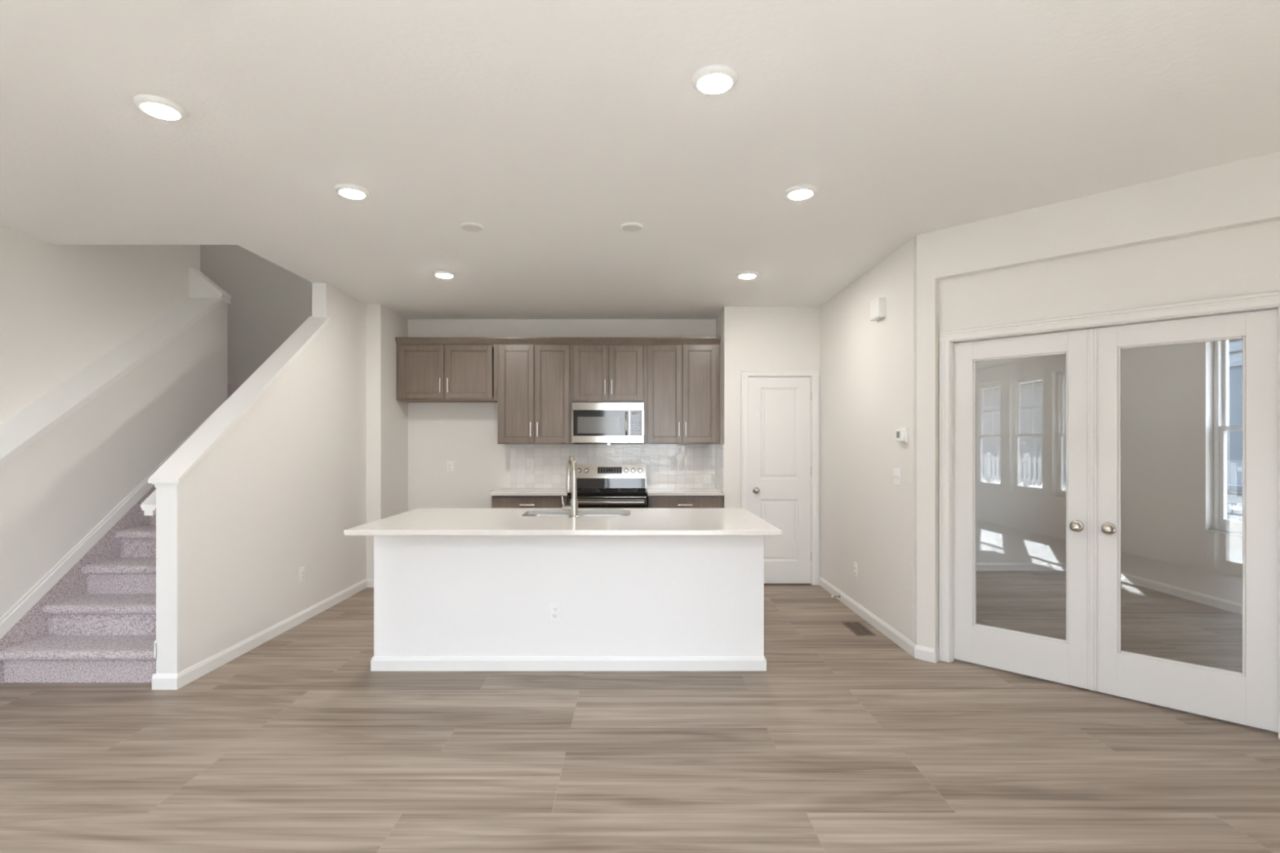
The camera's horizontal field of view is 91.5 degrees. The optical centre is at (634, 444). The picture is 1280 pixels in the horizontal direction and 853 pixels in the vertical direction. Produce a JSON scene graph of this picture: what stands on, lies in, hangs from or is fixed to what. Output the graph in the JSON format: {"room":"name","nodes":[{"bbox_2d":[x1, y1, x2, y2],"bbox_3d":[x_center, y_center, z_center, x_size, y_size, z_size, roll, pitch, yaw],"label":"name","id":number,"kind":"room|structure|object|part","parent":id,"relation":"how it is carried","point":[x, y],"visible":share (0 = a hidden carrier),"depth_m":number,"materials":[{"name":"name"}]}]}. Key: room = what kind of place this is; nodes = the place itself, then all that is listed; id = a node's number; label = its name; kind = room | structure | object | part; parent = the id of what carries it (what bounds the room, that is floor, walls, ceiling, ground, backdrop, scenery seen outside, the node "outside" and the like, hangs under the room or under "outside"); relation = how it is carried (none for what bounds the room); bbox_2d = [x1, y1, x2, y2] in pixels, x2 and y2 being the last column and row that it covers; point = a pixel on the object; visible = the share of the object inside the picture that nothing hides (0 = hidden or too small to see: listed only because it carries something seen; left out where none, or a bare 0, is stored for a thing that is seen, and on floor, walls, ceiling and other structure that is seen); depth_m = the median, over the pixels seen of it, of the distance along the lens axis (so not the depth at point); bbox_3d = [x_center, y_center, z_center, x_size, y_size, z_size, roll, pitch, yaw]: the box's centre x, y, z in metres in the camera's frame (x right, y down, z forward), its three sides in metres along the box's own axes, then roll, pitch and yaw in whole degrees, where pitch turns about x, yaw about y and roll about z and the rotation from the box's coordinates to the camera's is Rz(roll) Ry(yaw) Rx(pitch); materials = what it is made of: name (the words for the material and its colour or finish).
{"room":"open-plan kitchen","nodes":[
{"label":"open-plan kitchen","id":0,"kind":"room"},
{"bbox_2d":[0,225,199,424],"bbox_3d":[-3.990,-1.364,4.670,0.120,5.500,1.940,0,0,0],"label":"wall","id":1,"kind":"structure","parent":0,"point":[63,308],"depth_m":4.33,"materials":[{"name":"white paint"}]},
{"bbox_2d":[0,301,227,618],"bbox_3d":[-3.800,0.059,4.560,0.260,2.655,2.120,0,0,0],"label":"wall","id":2,"kind":"structure","parent":0,"point":[54,492],"depth_m":4.29,"materials":[{"name":"white paint"}]},
{"bbox_2d":[0,405,220,639],"bbox_3d":[-3.663,0.399,4.550,0.014,1.584,2.100,0,0,0],"label":"trim","id":3,"kind":"structure","parent":2,"relation":"attached to","point":[25,603],"depth_m":4.06,"materials":[{"name":"white wood"}]},
{"bbox_2d":[0,297,231,467],"bbox_3d":[-3.784,-0.543,4.565,0.292,1.493,2.130,0,0,0],"label":"handrail","id":4,"kind":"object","parent":2,"relation":"attached to","point":[20,431],"depth_m":4.34,"materials":[{"name":"white"}]},
{"bbox_2d":[189,266,231,300],"bbox_3d":[-3.781,-1.427,5.560,0.298,0.285,0.120,0,0,0],"label":"trim","id":5,"kind":"structure","parent":2,"relation":"attached to","point":[200,286],"depth_m":5.50,"materials":[{"name":"white"}]},
{"bbox_2d":[178,284,366,672],"bbox_3d":[-2.650,0.016,5.152,0.110,2.740,3.215,0,0,0],"label":"wall","id":6,"kind":"structure","parent":0,"point":[277,495],"depth_m":4.58,"materials":[{"name":"white paint"}]},
{"bbox_2d":[140,489,155,515],"bbox_3d":[-2.779,-0.182,4.400,0.146,1.190,1.600,0,0,0],"label":"handrail","id":7,"kind":"object","parent":6,"relation":"attached to","point":[148,505],"visible":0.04,"depth_m":3.60,"materials":[{"name":"white wood"}]},
{"bbox_2d":[147,316,329,487],"bbox_3d":[-2.650,-0.416,4.378,0.170,1.321,1.747,0,0,0],"label":"trim","id":8,"kind":"structure","parent":6,"relation":"attached to","point":[187,457],"depth_m":4.08,"materials":[{"name":"white wood"}]},
{"bbox_2d":[151,283,326,689],"bbox_3d":[-2.652,0.016,4.798,0.142,2.740,2.564,0,0,0],"label":"trim","id":9,"kind":"structure","parent":6,"relation":"attached to","point":[166,645],"depth_m":3.53,"materials":[{"name":"white wood"}]},
{"bbox_2d":[178,578,367,688],"bbox_3d":[-2.588,1.343,4.782,0.014,0.085,2.505,0,0,0],"label":"baseboard","id":10,"kind":"structure","parent":6,"relation":"attached to","point":[207,665],"depth_m":4.33,"materials":[{"name":"white wood"}]},
{"bbox_2d":[299,566,304,582],"bbox_3d":[-2.590,1.017,4.860,0.010,0.116,0.072,0,0,0],"label":"outlet","id":11,"kind":"object","parent":6,"relation":"attached to","point":[301,569],"visible":1,"depth_m":4.85,"materials":[{"name":"white plastic"}]},
{"bbox_2d":[366,304,408,578],"bbox_3d":[-2.526,0.016,6.397,0.139,2.740,0.725,0,0,0],"label":"wall","id":12,"kind":"structure","parent":0,"point":[387,417],"depth_m":6.09,"materials":[{"name":"white paint"}]},
{"bbox_2d":[367,578,373,587],"bbox_3d":[-2.518,1.343,6.028,0.125,0.085,0.014,0,0,0],"label":"baseboard","id":13,"kind":"structure","parent":12,"relation":"attached to","point":[370,581],"depth_m":6.02,"materials":[{"name":"white wood"}]},
{"bbox_2d":[200,244,715,511],"bbox_3d":[-1.675,-1.364,6.855,7.250,5.500,0.190,0,0,0],"label":"wall","id":14,"kind":"structure","parent":0,"point":[269,302],"depth_m":6.76,"materials":[{"name":"white paint"}]},
{"bbox_2d":[396,344,497,402],"bbox_3d":[-1.934,-0.750,6.562,1.042,0.597,0.371,0,0,0],"label":"upper cabinet","id":15,"kind":"object","parent":14,"relation":"attached to","point":[426,373],"visible":0.98,"depth_m":6.42,"materials":[{"name":"brown wood"}]},
{"bbox_3d":[-2.193,-0.743,6.420,0.460,0.551,0.019,0,0,0],"label":"door","id":16,"kind":"part","parent":15,"relation":"part of","materials":[{"name":"brown wood"}]},
{"bbox_3d":[-1.916,-0.603,6.394,0.011,0.148,0.034,0,0,0],"label":"handle","id":17,"kind":"part","parent":15,"relation":"part of","materials":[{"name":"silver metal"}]},
{"bbox_3d":[-1.705,-0.743,6.420,0.482,0.551,0.019,0,0,0],"label":"door","id":18,"kind":"part","parent":15,"relation":"part of","materials":[{"name":"brown wood"}]},
{"bbox_2d":[395,337,720,344],"bbox_3d":[-0.786,-1.062,6.419,3.336,0.067,0.062,0,0,0],"label":"crown molding","id":19,"kind":"structure","parent":15,"relation":"attached to","point":[399,340],"depth_m":6.40,"materials":[{"name":"brown wood"}]},
{"bbox_2d":[446,461,453,471],"bbox_3d":[-2.000,0.243,6.755,0.072,0.116,0.010,0,0,0],"label":"outlet","id":20,"kind":"object","parent":14,"relation":"attached to","point":[449,464],"visible":1,"depth_m":6.75,"materials":[{"name":"white plastic"}]},
{"bbox_2d":[497,344,573,444],"bbox_3d":[-1.032,-0.524,6.562,0.759,1.049,0.371,0,0,0],"label":"upper cabinet","id":21,"kind":"object","parent":14,"relation":"attached to","point":[535,380],"visible":0.98,"depth_m":6.42,"materials":[{"name":"brown wood"}]},
{"bbox_3d":[-1.212,-0.517,6.420,0.355,1.003,0.019,0,0,0],"label":"door","id":22,"kind":"part","parent":21,"relation":"part of","materials":[{"name":"brown wood"}]},
{"bbox_3d":[-0.995,-0.153,6.394,0.011,0.148,0.034,0,0,0],"label":"handle","id":23,"kind":"part","parent":21,"relation":"part of","materials":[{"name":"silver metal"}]},
{"bbox_3d":[-0.848,-0.517,6.420,0.355,1.003,0.019,0,0,0],"label":"door","id":24,"kind":"part","parent":21,"relation":"part of","materials":[{"name":"brown wood"}]},
{"bbox_2d":[571,344,644,402],"bbox_3d":[-0.277,-0.740,6.562,0.747,0.619,0.371,0,0,0],"label":"upper cabinet","id":25,"kind":"object","parent":14,"relation":"attached to","point":[601,373],"visible":0.96,"depth_m":6.42,"materials":[{"name":"brown wood"}]},
{"bbox_3d":[-0.447,-0.732,6.420,0.352,0.573,0.019,0,0,0],"label":"door","id":26,"kind":"part","parent":25,"relation":"part of","materials":[{"name":"brown wood"}]},
{"bbox_2d":[571,402,644,444],"bbox_3d":[-0.273,-0.212,6.535,0.740,0.428,0.427,0,0,0],"label":"microwave","id":27,"kind":"object","parent":25,"relation":"attached to","point":[592,423],"visible":1,"depth_m":6.37,"materials":[{"name":"silver metal"}]},
{"bbox_3d":[-0.339,-0.216,6.386,0.574,0.260,0.029,0,0,0],"label":"door glass","id":28,"kind":"part","parent":27,"relation":"part of","materials":[{"name":"black glass"}]},
{"bbox_3d":[-0.082,-0.209,6.347,0.022,0.240,0.052,0,0,0],"label":"handle","id":29,"kind":"part","parent":27,"relation":"part of","materials":[{"name":"silver metal"}]},
{"bbox_3d":[0.015,-0.216,6.386,0.129,0.260,0.029,0,0,0],"label":"panel glass","id":30,"kind":"part","parent":27,"relation":"part of","materials":[{"name":"white"}]},
{"bbox_3d":[0.024,-0.219,6.385,0.146,0.414,0.030,0,0,0],"label":"control panel","id":31,"kind":"part","parent":27,"relation":"part of","materials":[{"name":"silver metal"}]},
{"bbox_3d":[-0.089,-0.732,6.420,0.347,0.573,0.019,0,0,0],"label":"door","id":32,"kind":"part","parent":25,"relation":"part of","materials":[{"name":"brown wood"}]},
{"bbox_2d":[510,443,715,488],"bbox_3d":[-0.230,0.246,6.754,2.230,0.520,0.012,0,0,0],"label":"tile backsplash","id":33,"kind":"structure","parent":14,"relation":"attached to","point":[695,462],"depth_m":6.75,"materials":[{"name":"white tile"}]},
{"bbox_2d":[526,459,533,470],"bbox_3d":[-1.128,0.226,6.743,0.072,0.116,0.010,0,0,0],"label":"outlet","id":34,"kind":"object","parent":33,"relation":"attached to","point":[530,463],"visible":1,"depth_m":6.74,"materials":[{"name":"white plastic"}]},
{"bbox_2d":[671,459,677,470],"bbox_3d":[0.430,0.226,6.743,0.072,0.116,0.010,0,0,0],"label":"outlet","id":35,"kind":"object","parent":33,"relation":"attached to","point":[673,462],"visible":1,"depth_m":6.74,"materials":[{"name":"white plastic"}]},
{"bbox_2d":[643,344,719,444],"bbox_3d":[0.491,-0.524,6.562,0.784,1.049,0.371,0,0,0],"label":"upper cabinet","id":36,"kind":"object","parent":14,"relation":"attached to","point":[682,382],"visible":1,"depth_m":6.42,"materials":[{"name":"brown wood"}]},
{"bbox_3d":[0.312,-0.517,6.420,0.353,1.003,0.019,0,0,0],"label":"door","id":37,"kind":"part","parent":36,"relation":"part of","materials":[{"name":"brown wood"}]},
{"bbox_3d":[0.459,-0.153,6.394,0.011,0.148,0.034,0,0,0],"label":"handle","id":38,"kind":"part","parent":36,"relation":"part of","materials":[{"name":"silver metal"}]},
{"bbox_3d":[0.672,-0.517,6.420,0.350,1.003,0.019,0,0,0],"label":"door","id":39,"kind":"part","parent":36,"relation":"part of","materials":[{"name":"brown wood"}]},
{"bbox_2d":[0,0,1279,319],"bbox_3d":[-0.500,-1.487,3.300,11.200,0.294,7.300,0,0,0],"label":"ceiling","id":40,"kind":"structure","parent":0,"point":[550,127],"depth_m":2.69,"materials":[{"name":"white paint"}]},
{"bbox_2d":[133,94,186,119],"bbox_3d":[-1.900,-1.342,2.500,0.172,0.024,0.172,0,0,0],"label":"recessed light","id":41,"kind":"object","parent":40,"relation":"in","point":[158,107],"visible":1,"depth_m":2.47,"materials":[{"name":"white plastic"}]},
{"bbox_2d":[334,183,369,199],"bbox_3d":[-1.505,-1.342,3.325,0.172,0.024,0.172,0,0,0],"label":"recessed light","id":42,"kind":"object","parent":40,"relation":"in","point":[347,190],"visible":1,"depth_m":3.29,"materials":[{"name":"white"}]},
{"bbox_2d":[432,270,455,278],"bbox_3d":[-1.507,-1.342,4.940,0.172,0.024,0.172,0,0,0],"label":"recessed light","id":43,"kind":"object","parent":40,"relation":"in","point":[440,273],"visible":1,"depth_m":4.90,"materials":[{"name":"white plastic"}]},
{"bbox_2d":[691,64,737,94],"bbox_3d":[0.298,-1.342,2.310,0.172,0.024,0.172,0,0,0],"label":"recessed light","id":44,"kind":"object","parent":40,"relation":"in","point":[714,79],"visible":1,"depth_m":2.28,"materials":[{"name":"white plastic"}]},
{"bbox_2d":[736,271,758,279],"bbox_3d":[0.898,-1.342,4.960,0.172,0.024,0.172,0,0,0],"label":"recessed light","id":45,"kind":"object","parent":40,"relation":"in","point":[745,274],"visible":1,"depth_m":4.92,"materials":[{"name":"white plastic"}]},
{"bbox_2d":[783,184,817,199],"bbox_3d":[0.889,-1.342,3.335,0.172,0.024,0.172,0,0,0],"label":"recessed light","id":46,"kind":"object","parent":40,"relation":"in","point":[799,192],"visible":1,"depth_m":3.30,"materials":[{"name":"white"}]},
{"bbox_2d":[0,570,1279,852],"bbox_3d":[-0.500,1.446,3.300,11.200,0.120,7.300,0,0,0],"label":"floor","id":47,"kind":"structure","parent":0,"point":[846,742],"depth_m":2.82,"materials":[{"name":"brown wood"}]},
{"bbox_2d":[0,485,155,684],"bbox_3d":[-3.196,0.420,5.168,0.945,1.935,3.177,0,0,0],"label":"staircase","id":48,"kind":"structure","parent":47,"relation":"on","point":[97,623],"depth_m":3.88,"materials":[{"name":"carpet"}]},
{"bbox_2d":[491,495,568,507],"bbox_3d":[-1.038,0.946,6.428,0.746,0.880,0.641,0,0,0],"label":"base cabinet","id":49,"kind":"object","parent":47,"relation":"on","point":[497,501],"visible":0.11,"depth_m":6.14,"materials":[{"name":"brown wood"}]},
{"bbox_2d":[488,488,567,495],"bbox_3d":[-1.040,0.489,6.419,0.770,0.030,0.658,0,0,0],"label":"countertop","id":50,"kind":"structure","parent":49,"relation":"on","point":[503,491],"depth_m":6.19,"materials":[{"name":"stone"}]},
{"bbox_2d":[370,535,766,671],"bbox_3d":[-0.402,0.945,4.202,2.426,0.882,0.796,0,0,0],"label":"kitchen island","id":51,"kind":"object","parent":47,"relation":"on","point":[442,602],"visible":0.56,"depth_m":3.82,"materials":[{"name":"white paint"}]},
{"bbox_2d":[549,602,560,621],"bbox_3d":[-0.485,1.028,3.817,0.072,0.116,0.010,0,0,0],"label":"outlet","id":52,"kind":"object","parent":51,"relation":"attached to","point":[554,607],"visible":1,"depth_m":3.82,"materials":[{"name":"white plastic"}]},
{"bbox_2d":[552,606,557,611],"bbox_3d":[-0.485,1.008,3.817,0.033,0.033,0.009,0,0,0],"label":"receptacle","id":53,"kind":"object","parent":52,"relation":"attached to","point":[554,608],"depth_m":3.81,"materials":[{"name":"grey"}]},
{"bbox_2d":[552,612,557,617],"bbox_3d":[-0.485,1.048,3.817,0.033,0.033,0.009,0,0,0],"label":"receptacle","id":54,"kind":"object","parent":52,"relation":"attached to","point":[554,614],"depth_m":3.81,"materials":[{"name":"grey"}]},
{"bbox_2d":[343,507,782,535],"bbox_3d":[-0.393,0.487,4.010,2.403,0.030,1.180,0,0,0],"label":"island countertop","id":55,"kind":"structure","parent":51,"relation":"on","point":[420,521],"depth_m":3.74,"materials":[{"name":"stone"}]},
{"bbox_2d":[561,456,579,518],"bbox_3d":[-0.412,0.275,4.092,0.114,0.394,0.219,0,0,0],"label":"faucet","id":56,"kind":"object","parent":55,"relation":"on","point":[571,485],"visible":1,"depth_m":4.00,"materials":[{"name":"silver metal"}]},
{"bbox_3d":[-0.438,0.383,4.015,0.064,0.094,0.038,0,0,0],"label":"lever","id":57,"kind":"part","parent":56,"relation":"part of","materials":[{"name":"silver metal"}]},
{"bbox_2d":[527,514,629,515],"bbox_3d":[-0.391,0.602,4.275,0.762,0.198,0.440,0,0,0],"label":"sink","id":58,"kind":"object","parent":55,"relation":"in","point":[530,514],"visible":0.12,"depth_m":4.47,"materials":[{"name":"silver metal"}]},
{"bbox_3d":[-0.402,1.343,4.179,2.418,0.085,0.742,0,0,0],"label":"baseboard","id":59,"kind":"part","parent":51,"relation":"part of","materials":[{"name":"white wood"}]},
{"bbox_2d":[567,464,647,507],"bbox_3d":[-0.263,0.802,6.353,0.774,1.168,0.775,0,0,0],"label":"range","id":60,"kind":"object","parent":47,"relation":"on","point":[597,486],"visible":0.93,"depth_m":6.65,"materials":[{"name":"silver metal"}]},
{"bbox_3d":[-0.263,0.560,5.995,0.714,0.034,0.060,0,0,0],"label":"handle","id":61,"kind":"part","parent":60,"relation":"part of","materials":[{"name":"silver metal"}]},
{"bbox_3d":[-0.263,0.840,6.040,0.762,0.652,0.020,0,0,0],"label":"oven door","id":62,"kind":"part","parent":60,"relation":"part of","materials":[{"name":"black glass"}]},
{"bbox_2d":[567,488,647,497],"bbox_3d":[-0.263,0.489,6.343,0.774,0.041,0.634,0,0,0],"label":"cooktop","id":63,"kind":"object","parent":60,"relation":"in","point":[581,492],"depth_m":6.03,"materials":[{"name":"grey"}]},
{"bbox_3d":[-0.263,0.416,6.662,0.766,0.104,0.020,0,0,0],"label":"vent panel","id":64,"kind":"part","parent":60,"relation":"part of","materials":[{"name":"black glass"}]},
{"bbox_2d":[647,495,724,507],"bbox_3d":[0.510,0.946,6.428,0.745,0.880,0.641,0,0,0],"label":"base cabinet","id":65,"kind":"object","parent":47,"relation":"on","point":[653,501],"visible":0.06,"depth_m":6.14,"materials":[{"name":"brown wood"}]},
{"bbox_2d":[646,488,724,495],"bbox_3d":[0.506,0.489,6.419,0.756,0.030,0.658,0,0,0],"label":"countertop","id":66,"kind":"structure","parent":65,"relation":"on","point":[651,491],"depth_m":6.19,"materials":[{"name":"stone"}]},
{"bbox_2d":[841,622,875,635],"bbox_3d":[1.680,1.383,4.675,0.140,0.005,0.330,0,0,0],"label":"floor vent","id":67,"kind":"object","parent":47,"relation":"in","point":[858,628],"visible":1,"depth_m":4.66,"materials":[{"name":"brown metal"}]},
{"bbox_2d":[715,306,820,576],"bbox_3d":[1.357,0.016,6.445,0.945,2.740,0.630,0,0,0],"label":"wall","id":68,"kind":"structure","parent":0,"point":[753,337],"depth_m":6.13,"materials":[{"name":"white paint"}]},
{"bbox_2d":[715,444,724,492],"bbox_3d":[0.879,0.237,6.446,0.012,0.470,0.602,0,0,0],"label":"tile backsplash","id":69,"kind":"structure","parent":68,"relation":"attached to","point":[719,448],"depth_m":6.39,"materials":[{"name":"white tile"}]},
{"bbox_2d":[748,377,811,583],"bbox_3d":[1.437,0.356,6.128,0.629,2.035,0.097,0,0,0],"label":"door","id":70,"kind":"structure","parent":68,"relation":"in","point":[780,468],"depth_m":6.14,"materials":[{"name":"white wood"}]},
{"bbox_3d":[1.200,0.456,6.111,0.054,0.054,0.062,0,0,0],"label":"knob","id":71,"kind":"part","parent":70,"relation":"part of","materials":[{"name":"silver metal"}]},
{"bbox_2d":[741,369,818,585],"bbox_3d":[1.431,0.327,6.181,0.762,2.118,0.138,0,0,0],"label":"trim","id":72,"kind":"structure","parent":68,"relation":"attached to","point":[745,374],"depth_m":6.12,"materials":[{"name":"white wood"}]},
{"bbox_2d":[820,237,916,644],"bbox_3d":[1.890,0.016,5.425,0.120,2.740,2.670,0,0,0],"label":"wall","id":73,"kind":"structure","parent":0,"point":[868,368],"depth_m":4.78,"materials":[{"name":"white paint"}]},
{"bbox_2d":[853,561,857,577],"bbox_3d":[1.825,1.037,5.146,0.010,0.116,0.072,0,0,0],"label":"outlet","id":74,"kind":"object","parent":73,"relation":"attached to","point":[855,563],"visible":1,"depth_m":5.14,"materials":[{"name":"white plastic"}]},
{"bbox_2d":[819,576,915,657],"bbox_3d":[1.823,1.343,5.078,0.014,0.085,2.076,0,0,0],"label":"baseboard","id":75,"kind":"structure","parent":73,"relation":"attached to","point":[895,636],"depth_m":4.76,"materials":[{"name":"white wood"}]},
{"bbox_2d":[870,296,885,321],"bbox_3d":[1.802,-0.999,4.620,0.055,0.150,0.166,0,0,0],"label":"door chime","id":76,"kind":"object","parent":73,"relation":"attached to","point":[877,306],"visible":1,"depth_m":4.55,"materials":[{"name":"white plastic"}]},
{"bbox_3d":[1.828,-0.999,4.620,0.004,0.150,0.166,0,0,0],"label":"plate","id":77,"kind":"part","parent":76,"relation":"part of","materials":[{"name":"white plastic"}]},
{"bbox_2d":[893,468,901,485],"bbox_3d":[1.820,0.229,4.330,0.020,0.116,0.116,0,0,0],"label":"light switch","id":78,"kind":"object","parent":73,"relation":"attached to","point":[897,472],"visible":1,"depth_m":4.32,"materials":[{"name":"white plastic"}]},
{"bbox_2d":[895,427,907,442],"bbox_3d":[1.811,-0.060,4.235,0.037,0.100,0.120,0,0,0],"label":"thermostat","id":79,"kind":"object","parent":73,"relation":"attached to","point":[901,434],"visible":1,"depth_m":4.19,"materials":[{"name":"white plastic"}]},
{"bbox_2d":[976,354,1066,562],"bbox_3d":[3.525,0.016,6.890,3.150,2.740,0.120,0,0,0],"label":"wall","id":80,"kind":"structure","parent":0,"point":[1021,402],"depth_m":6.83,"materials":[{"name":"white paint"}]},
{"bbox_2d":[976,562,1066,570],"bbox_3d":[3.450,1.343,6.823,3.000,0.085,0.014,0,0,0],"label":"baseboard","id":81,"kind":"structure","parent":80,"relation":"attached to","point":[980,566],"depth_m":6.82,"materials":[{"name":"white wood"}]},
{"bbox_2d":[916,151,1279,648],"bbox_3d":[2.555,0.016,3.450,1.860,2.740,0.190,0,0,45],"label":"wall","id":82,"kind":"structure","parent":0,"point":[1211,233],"depth_m":3.45,"materials":[{"name":"white paint"}]},
{"bbox_2d":[915,644,938,662],"bbox_3d":[1.883,1.343,4.011,0.128,0.085,0.062,0,0,45],"label":"baseboard","id":83,"kind":"structure","parent":82,"relation":"attached to","point":[924,653],"depth_m":3.98,"materials":[{"name":"white wood"}]},
{"bbox_2d":[953,328,1088,688],"bbox_3d":[2.291,0.365,3.726,0.722,2.018,0.097,0,0,45],"label":"door","id":84,"kind":"structure","parent":82,"relation":"in","point":[1047,658],"depth_m":3.72,"materials":[{"name":"white wood"}]},
{"bbox_3d":[2.485,0.464,3.508,0.062,0.054,0.054,0,0,-45],"label":"knob","id":85,"kind":"part","parent":84,"relation":"part of","materials":[{"name":"silver metal"}]},
{"bbox_2d":[938,290,1279,738],"bbox_3d":[2.558,0.334,3.483,1.580,2.104,0.138,0,0,45],"label":"trim","id":86,"kind":"structure","parent":82,"relation":"attached to","point":[1268,300],"depth_m":3.81,"materials":[{"name":"white wood"}]},
{"bbox_2d":[1087,309,1278,732],"bbox_3d":[2.796,0.365,3.222,0.744,2.018,0.097,0,0,45],"label":"door","id":87,"kind":"structure","parent":82,"relation":"in","point":[1250,697],"depth_m":3.18,"materials":[{"name":"white wood"}]},
{"bbox_3d":[2.587,0.464,3.406,0.054,0.054,0.062,0,0,45],"label":"knob","id":88,"kind":"part","parent":87,"relation":"part of","materials":[{"name":"silver metal"}]},
{"bbox_2d":[1120,341,1242,604],"bbox_3d":[5.025,0.016,4.315,0.150,2.740,5.030,0,0,0],"label":"wall","id":89,"kind":"structure","parent":0,"point":[1167,391],"depth_m":5.72,"materials":[{"name":"white paint"}]},
{"bbox_2d":[1120,572,1242,614],"bbox_3d":[4.943,1.343,4.380,0.014,0.085,4.900,0,0,0],"label":"baseboard","id":90,"kind":"structure","parent":89,"relation":"attached to","point":[1236,607],"depth_m":5.59,"materials":[{"name":"white wood"}]},
{"bbox_2d":[1204,340,1242,537],"bbox_3d":[5.011,-0.130,4.960,0.147,1.768,0.880,0,0,0],"label":"window","id":91,"kind":"structure","parent":89,"relation":"in","point":[1221,426],"depth_m":5.35,"materials":[{"name":"white plastic"}]},
{"bbox_3d":[4.979,0.745,4.960,0.082,0.018,0.880,0,0,0],"label":"sill","id":92,"kind":"part","parent":91,"relation":"part of","materials":[{"name":"white wood"}]},
{"bbox_3d":[5.067,-0.541,4.960,0.025,0.855,0.790,0,0,0],"label":"sash","id":93,"kind":"part","parent":91,"relation":"part of","materials":[{"name":"white plastic"}]},
{"bbox_3d":[5.038,0.268,4.960,0.027,0.847,0.790,0,0,0],"label":"sash","id":94,"kind":"part","parent":91,"relation":"part of","materials":[{"name":"white plastic"}]},
{"label":"outside","id":95,"kind":"structure","parent":0,"visible":0},
{"bbox_3d":[0.000,1.616,0.000,80.000,0.140,80.000,0,0,0],"label":"ground","id":96,"kind":"structure","parent":95,"visible":0},
{"bbox_2d":[1226,338,1242,521],"bbox_3d":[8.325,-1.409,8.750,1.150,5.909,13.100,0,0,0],"label":"house","id":97,"kind":"structure","parent":96,"relation":"on","point":[1234,438],"depth_m":8.82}
]}

